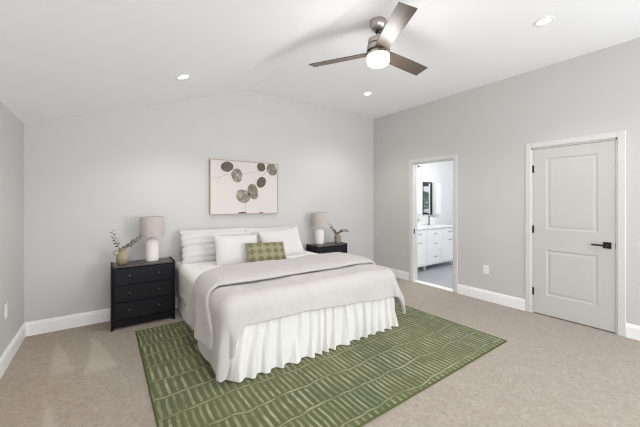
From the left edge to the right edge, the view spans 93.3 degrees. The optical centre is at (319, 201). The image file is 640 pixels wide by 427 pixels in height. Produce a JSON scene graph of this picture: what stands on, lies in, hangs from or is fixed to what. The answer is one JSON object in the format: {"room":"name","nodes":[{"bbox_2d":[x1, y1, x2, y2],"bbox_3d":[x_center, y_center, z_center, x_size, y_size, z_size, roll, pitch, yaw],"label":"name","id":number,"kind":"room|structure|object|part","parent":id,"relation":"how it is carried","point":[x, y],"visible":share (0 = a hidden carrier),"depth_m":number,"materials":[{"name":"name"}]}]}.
{"room":"bedroom","nodes":[
{"label":"bedroom","id":0,"kind":"room"},
{"bbox_2d":[0,101,23,356],"bbox_3d":[-0.793,0.343,-0.164,0.120,2.308,7.900,0,0,-35],"label":"wall","id":1,"kind":"structure","parent":0,"point":[11,127],"depth_m":2.66,"materials":[{"name":"paint"}]},
{"bbox_2d":[5,303,7,318],"bbox_3d":[-2.628,0.912,2.531,0.009,0.116,0.072,0,0,-35],"label":"wall outlet","id":2,"kind":"object","parent":1,"relation":"attached to","point":[6,304],"visible":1,"depth_m":2.52,"materials":[{"name":"white plastic"}]},
{"bbox_2d":[0,323,25,378],"bbox_3d":[-0.738,1.306,-0.125,0.016,0.142,7.900,0,0,-35],"label":"baseboard","id":3,"kind":"structure","parent":1,"relation":"attached to","point":[7,356],"depth_m":2.65,"materials":[{"name":"paint"}]},
{"bbox_2d":[24,90,372,322],"bbox_3d":[-1.069,-0.089,4.558,5.138,3.173,0.120,0,0,-35],"label":"wall","id":4,"kind":"structure","parent":0,"point":[87,177],"depth_m":3.84,"materials":[{"name":"paint"}]},
{"bbox_2d":[25,297,177,336],"bbox_3d":[-0.981,1.306,4.537,5.018,0.142,0.016,0,0,-35],"label":"baseboard","id":5,"kind":"structure","parent":4,"relation":"attached to","point":[98,316],"depth_m":3.28,"materials":[{"name":"paint"}]},
{"bbox_2d":[209,158,277,214],"bbox_3d":[-1.089,-0.209,4.442,1.039,0.772,0.038,0,0,-35],"label":"framed art","id":6,"kind":"object","parent":4,"relation":"attached to","point":[235,187],"visible":1,"depth_m":4.40,"materials":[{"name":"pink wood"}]},
{"bbox_2d":[0,0,639,123],"bbox_3d":[1.301,-1.282,1.323,5.258,1.048,8.140,0,0,-35],"label":"ceiling","id":7,"kind":"structure","parent":0,"point":[59,58],"depth_m":2.74,"materials":[{"name":"paint"}]},
{"bbox_2d":[175,74,190,79],"bbox_3d":[-1.395,-1.276,3.080,0.147,0.057,0.156,0,0,-31],"label":"recessed light","id":8,"kind":"object","parent":7,"relation":"in","point":[184,76],"visible":1,"depth_m":3.08,"materials":[{"name":"white plastic"}]},
{"bbox_2d":[363,92,372,95],"bbox_3d":[0.724,-1.648,4.599,0.156,0.010,0.156,1,0,-35],"label":"recessed light","id":9,"kind":"object","parent":7,"relation":"in","point":[364,93],"visible":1,"depth_m":4.59,"materials":[{"name":"white plastic"}]},
{"bbox_2d":[309,2,427,75],"bbox_3d":[0.646,-1.461,2.847,1.085,0.408,1.234,0,0,-35],"label":"ceiling fan","id":10,"kind":"object","parent":7,"relation":"hanging from","point":[379,55],"visible":1,"depth_m":2.71,"materials":[{"name":"silver metal"}]},
{"bbox_3d":[0.180,-1.373,2.929,0.572,0.043,0.142,0,0,23],"label":"blade","id":11,"kind":"part","parent":10,"relation":"part of","materials":[{"name":"brown wood"}]},
{"bbox_3d":[0.535,-1.299,2.777,0.212,0.084,0.212,0,0,-35],"label":"lamp shade","id":12,"kind":"part","parent":10,"relation":"part of","materials":[{"name":"white glass"}]},
{"bbox_3d":[0.581,-1.373,2.394,0.142,0.043,0.572,0,0,-7],"label":"blade","id":13,"kind":"part","parent":10,"relation":"part of","materials":[{"name":"brown wood"}]},
{"bbox_3d":[0.844,-1.373,3.009,0.572,0.043,0.142,0,0,-37],"label":"blade","id":14,"kind":"part","parent":10,"relation":"part of","materials":[{"name":"brown wood"}]},
{"bbox_2d":[534,16,554,26],"bbox_3d":[2.045,-1.648,2.756,0.156,0.010,0.156,1,0,-35],"label":"recessed light","id":15,"kind":"object","parent":7,"relation":"in","point":[543,21],"visible":1,"depth_m":2.75,"materials":[{"name":"white plastic"}]},
{"bbox_2d":[0,261,639,426],"bbox_3d":[2.354,1.437,2.071,7.840,0.120,8.140,0,0,-35],"label":"floor","id":16,"kind":"structure","parent":0,"point":[549,371],"depth_m":2.36,"materials":[{"name":"carpet"}]},
{"bbox_2d":[110,256,174,331],"bbox_3d":[-2.042,1.032,3.492,0.622,0.691,0.322,0,0,-35],"label":"dresser","id":17,"kind":"object","parent":16,"relation":"on","point":[141,291],"visible":1,"depth_m":3.38,"materials":[{"name":"black wood"}]},
{"bbox_3d":[-2.293,1.032,3.327,0.020,0.691,0.300,0,0,-35],"label":"panel","id":18,"kind":"part","parent":17,"relation":"part of","materials":[{"name":"black wood"}]},
{"bbox_3d":[-2.130,1.032,3.617,0.581,0.630,0.008,0,0,-35],"label":"panel","id":19,"kind":"part","parent":17,"relation":"part of","materials":[{"name":"black wood"}]},
{"bbox_2d":[113,248,128,264],"bbox_3d":[-2.204,0.605,3.370,0.130,0.178,0.130,0,0,10],"label":"pitcher vase","id":20,"kind":"object","parent":17,"relation":"on","point":[122,258],"visible":0.98,"depth_m":3.33,"materials":[{"name":"beige ceramic"}]},
{"bbox_2d":[127,236,139,247],"bbox_3d":[-2.104,0.478,3.416,0.213,0.212,0.026,0,0,-30],"label":"sprig","id":21,"kind":"object","parent":20,"relation":"in","point":[128,245],"visible":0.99,"depth_m":3.40,"materials":[{"name":"green plant"}]},
{"bbox_3d":[-1.975,1.311,3.398,0.581,0.072,0.018,0,0,-35],"label":"kick rail","id":22,"kind":"part","parent":17,"relation":"part of","materials":[{"name":"black wood"}]},
{"bbox_3d":[-2.044,0.812,3.496,0.574,0.182,0.274,0,0,-35],"label":"drawer","id":23,"kind":"part","parent":17,"relation":"part of","materials":[{"name":"black wood"}]},
{"bbox_3d":[-2.044,0.998,3.496,0.574,0.178,0.274,0,0,-35],"label":"drawer","id":24,"kind":"part","parent":17,"relation":"part of","materials":[{"name":"black wood"}]},
{"bbox_3d":[-2.044,1.181,3.496,0.574,0.176,0.274,0,0,-35],"label":"drawer","id":25,"kind":"part","parent":17,"relation":"part of","materials":[{"name":"black wood"}]},
{"bbox_2d":[139,216,163,261],"bbox_3d":[-1.980,0.434,3.562,0.258,0.518,0.258,0,0,-35],"label":"table lamp","id":26,"kind":"object","parent":17,"relation":"on","point":[151,226],"visible":1,"depth_m":3.49,"materials":[{"name":"white ceramic"}]},
{"bbox_3d":[-1.980,0.288,3.562,0.258,0.225,0.258,0,0,-35],"label":"lamp shade","id":27,"kind":"part","parent":26,"relation":"part of","materials":[{"name":"fabric"}]},
{"bbox_3d":[-1.803,1.032,3.676,0.020,0.691,0.300,0,0,-35],"label":"panel","id":28,"kind":"part","parent":17,"relation":"part of","materials":[{"name":"black wood"}]},
{"bbox_2d":[175,275,398,382],"bbox_3d":[-0.463,1.077,3.604,1.971,0.600,2.068,0,0,-35],"label":"bed","id":29,"kind":"object","parent":16,"relation":"on","point":[261,347],"visible":0.47,"depth_m":2.64,"materials":[{"name":"white fabric"}]},
{"bbox_3d":[-0.512,0.903,3.611,1.900,0.253,2.000,0,0,-35],"label":"mattress","id":30,"kind":"part","parent":29,"relation":"part of","materials":[{"name":"white fabric"}]},
{"bbox_2d":[213,234,256,265],"bbox_3d":[-1.050,0.625,3.841,0.575,0.421,0.240,0,0,-31],"label":"square pillow","id":31,"kind":"object","parent":29,"relation":"on","point":[229,249],"visible":0.68,"depth_m":3.74,"materials":[{"name":"white fabric"}]},
{"bbox_2d":[175,250,317,305],"bbox_3d":[-0.720,0.954,3.904,1.915,0.384,1.250,0,0,-35],"label":"coverlet","id":32,"kind":"object","parent":29,"relation":"on","point":[186,273],"visible":0.22,"depth_m":3.52,"materials":[{"name":"white fabric"}]},
{"bbox_2d":[179,227,245,263],"bbox_3d":[-1.384,0.572,4.018,0.876,0.423,0.246,0,0,-36],"label":"pillow sham","id":33,"kind":"object","parent":32,"relation":"on","point":[198,246],"visible":0.59,"depth_m":3.85,"materials":[{"name":"white fabric"}]},
{"bbox_2d":[245,242,286,262],"bbox_3d":[-0.683,0.645,3.864,0.543,0.263,0.180,0,0,-32],"label":"throw cushion","id":34,"kind":"object","parent":32,"relation":"on","point":[256,252],"visible":0.81,"depth_m":3.80,"materials":[{"name":"green fabric"}]},
{"bbox_2d":[245,226,289,234],"bbox_3d":[-0.761,0.577,4.488,0.807,0.399,0.228,0,0,-32],"label":"pillow sham","id":35,"kind":"object","parent":32,"relation":"on","point":[249,231],"visible":0.17,"depth_m":4.40,"materials":[{"name":"white fabric"}]},
{"bbox_2d":[258,226,304,255],"bbox_3d":[-0.542,0.602,4.344,0.675,0.461,0.256,0,0,-40],"label":"square pillow","id":36,"kind":"object","parent":29,"relation":"on","point":[290,237],"visible":0.73,"depth_m":4.32,"materials":[{"name":"white fabric"}]},
{"bbox_2d":[183,252,405,382],"bbox_3d":[-0.189,0.999,3.224,2.190,0.684,1.151,0,0,-35],"label":"comforter","id":37,"kind":"object","parent":29,"relation":"on","point":[224,300],"visible":1,"depth_m":2.69,"materials":[{"name":"fabric"}]},
{"bbox_2d":[135,302,506,426],"bbox_3d":[-0.054,1.371,3.087,2.972,0.012,2.376,0,0,-35],"label":"area rug","id":38,"kind":"object","parent":16,"relation":"on","point":[354,384],"visible":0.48,"depth_m":2.35,"materials":[{"name":"green carpet"}]},
{"bbox_2d":[306,242,346,253],"bbox_3d":[0.123,1.032,4.968,0.622,0.691,0.322,0,0,-35],"label":"nightstand","id":39,"kind":"object","parent":16,"relation":"on","point":[329,247],"visible":0.2,"depth_m":4.87,"materials":[{"name":"black wood"}]},
{"bbox_3d":[-0.129,1.032,4.803,0.020,0.691,0.300,0,0,-35],"label":"panel","id":40,"kind":"part","parent":39,"relation":"part of","materials":[{"name":"black wood"}]},
{"bbox_2d":[312,212,326,244],"bbox_3d":[-0.008,0.434,4.986,0.258,0.518,0.258,0,0,-35],"label":"table lamp","id":41,"kind":"object","parent":39,"relation":"on","point":[319,219],"visible":1,"depth_m":4.91,"materials":[{"name":"ceramic"}]},
{"bbox_3d":[-0.008,0.288,4.986,0.258,0.225,0.258,0,0,-35],"label":"lamp shade","id":42,"kind":"part","parent":41,"relation":"part of","materials":[{"name":"fabric"}]},
{"bbox_3d":[0.120,0.812,4.971,0.574,0.182,0.274,0,0,-35],"label":"drawer","id":43,"kind":"part","parent":39,"relation":"part of","materials":[{"name":"black wood"}]},
{"bbox_2d":[334,233,340,242],"bbox_3d":[0.301,0.616,5.126,0.112,0.155,0.111,0,0,-35],"label":"vase","id":44,"kind":"object","parent":39,"relation":"on","point":[337,238],"visible":1,"depth_m":5.08,"materials":[{"name":"beige ceramic"}]},
{"bbox_2d":[417,220,452,269],"bbox_3d":[2.209,0.902,6.395,1.590,0.950,0.576,0,0,-35],"label":"bathroom vanity","id":45,"kind":"object","parent":16,"relation":"on","point":[434,241],"visible":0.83,"depth_m":6.20,"materials":[{"name":"paint"}]},
{"bbox_3d":[1.932,0.637,5.890,0.510,0.150,0.018,0,0,-35],"label":"drawer","id":46,"kind":"part","parent":45,"relation":"part of","materials":[{"name":"paint"}]},
{"bbox_3d":[1.932,0.987,5.890,0.510,0.510,0.018,0,0,-35],"label":"door","id":47,"kind":"part","parent":45,"relation":"part of","materials":[{"name":"paint"}]},
{"bbox_3d":[2.353,1.107,6.190,0.512,0.270,0.018,0,0,-35],"label":"drawer","id":48,"kind":"part","parent":45,"relation":"part of","materials":[{"name":"paint"}]},
{"bbox_3d":[2.353,0.842,6.190,0.512,0.220,0.018,0,0,-35],"label":"drawer","id":49,"kind":"part","parent":45,"relation":"part of","materials":[{"name":"paint"}]},
{"bbox_3d":[2.353,0.637,6.190,0.512,0.150,0.018,0,0,-35],"label":"drawer","id":50,"kind":"part","parent":45,"relation":"part of","materials":[{"name":"paint"}]},
{"bbox_2d":[417,224,452,229],"bbox_3d":[2.206,0.526,6.398,1.590,0.030,0.568,0,0,-35],"label":"countertop","id":51,"kind":"structure","parent":45,"relation":"on","point":[432,226],"depth_m":6.29,"materials":[{"name":"white stone"}]},
{"bbox_2d":[417,211,422,225],"bbox_3d":[2.051,0.353,6.350,0.274,0.313,0.213,0,0,8],"label":"potted plant","id":52,"kind":"object","parent":51,"relation":"on","point":[418,222],"visible":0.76,"depth_m":6.30,"materials":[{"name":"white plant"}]},
{"bbox_3d":[2.776,0.637,6.489,0.512,0.150,0.018,0,0,-35],"label":"drawer","id":53,"kind":"part","parent":45,"relation":"part of","materials":[{"name":"paint"}]},
{"bbox_3d":[2.776,0.987,6.489,0.512,0.510,0.018,0,0,-35],"label":"door","id":54,"kind":"part","parent":45,"relation":"part of","materials":[{"name":"paint"}]},
{"bbox_2d":[417,161,449,224],"bbox_3d":[2.209,0.182,6.812,2.587,2.590,0.100,0,0,-35],"label":"wall","id":55,"kind":"structure","parent":0,"point":[438,172],"depth_m":7.18,"materials":[{"name":"paint"}]},
{"bbox_2d":[417,165,426,176],"bbox_3d":[2.231,-0.688,6.632,0.190,0.250,0.215,0,0,-35],"label":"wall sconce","id":56,"kind":"object","parent":55,"relation":"attached to","point":[421,170],"visible":0.93,"depth_m":6.55,"materials":[{"name":"white metal"}]},
{"bbox_2d":[422,182,431,214],"bbox_3d":[2.458,-0.078,6.907,0.330,0.750,0.030,0,0,-35],"label":"wall mirror","id":57,"kind":"object","parent":55,"relation":"attached to","point":[427,186],"visible":1,"depth_m":6.91,"materials":[{"name":"black mirror"}]},
{"bbox_3d":[2.443,-0.073,6.903,0.280,0.720,0.010,0,0,-35],"label":"glass","id":58,"kind":"part","parent":57,"relation":"part of","materials":[{"name":"silver mirror"}]},
{"bbox_2d":[419,220,434,224],"bbox_3d":[2.047,0.469,6.622,1.570,0.083,0.018,0,0,-35],"label":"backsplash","id":59,"kind":"structure","parent":55,"relation":"attached to","point":[431,221],"depth_m":6.88,"materials":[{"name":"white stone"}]},
{"bbox_2d":[432,183,440,213],"bbox_3d":[2.720,-0.078,7.035,0.175,0.710,0.124,0,0,-35],"label":"upper cabinet","id":60,"kind":"object","parent":55,"relation":"attached to","point":[436,187],"visible":1,"depth_m":6.99,"materials":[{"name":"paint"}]},
{"bbox_3d":[2.752,-0.078,6.990,0.165,0.700,0.014,0,0,-35],"label":"cabinet door","id":61,"kind":"part","parent":60,"relation":"part of","materials":[{"name":"paint"}]},
{"bbox_2d":[450,161,452,224],"bbox_3d":[3.990,0.182,6.451,0.100,2.590,2.550,0,0,-35],"label":"wall","id":62,"kind":"structure","parent":0,"point":[451,162],"depth_m":7.43,"materials":[{"name":"paint"}]},
{"bbox_2d":[373,37,639,325],"bbox_3d":[3.394,-0.080,2.809,0.115,3.154,8.140,0,0,-35],"label":"wall","id":63,"kind":"structure","parent":0,"point":[489,127],"depth_m":4.05,"materials":[{"name":"paint"}]},
{"bbox_2d":[413,280,452,291],"bbox_3d":[1.868,1.373,4.954,0.120,0.017,0.733,0,0,-35],"label":"trim","id":64,"kind":"structure","parent":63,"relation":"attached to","point":[416,281],"depth_m":4.94,"materials":[{"name":"paint"}]},
{"bbox_2d":[409,154,457,292],"bbox_3d":[1.870,0.324,4.955,0.151,2.107,0.889,0,0,-35],"label":"trim","id":65,"kind":"structure","parent":63,"relation":"attached to","point":[413,164],"depth_m":5.22,"materials":[{"name":"paint"}]},
{"bbox_2d":[483,265,488,273],"bbox_3d":[2.316,0.947,4.220,0.009,0.116,0.072,0,0,-35],"label":"wall outlet","id":66,"kind":"object","parent":63,"relation":"attached to","point":[485,268],"visible":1,"depth_m":4.22,"materials":[{"name":"white plastic"}]},
{"bbox_2d":[382,266,639,340],"bbox_3d":[3.341,1.306,2.771,0.016,0.142,7.900,0,0,-35],"label":"baseboard","id":67,"kind":"structure","parent":63,"relation":"attached to","point":[632,331],"depth_m":4.10,"materials":[{"name":"paint"}]},
{"bbox_2d":[532,140,615,331],"bbox_3d":[2.857,0.358,3.454,0.095,2.014,0.752,0,0,-35],"label":"door","id":68,"kind":"structure","parent":63,"relation":"in","point":[574,225],"depth_m":3.42,"materials":[{"name":"paint"}]},
{"bbox_3d":[3.046,0.460,3.203,0.011,0.066,0.066,0,0,-35],"label":"handle","id":69,"kind":"part","parent":68,"relation":"part of","materials":[{"name":"black metal"}]},
{"bbox_2d":[525,130,625,336],"bbox_3d":[2.906,0.324,3.483,0.135,2.107,0.904,0,0,-35],"label":"trim","id":70,"kind":"structure","parent":63,"relation":"attached to","point":[620,136],"depth_m":3.14,"materials":[{"name":"paint"}]}
]}

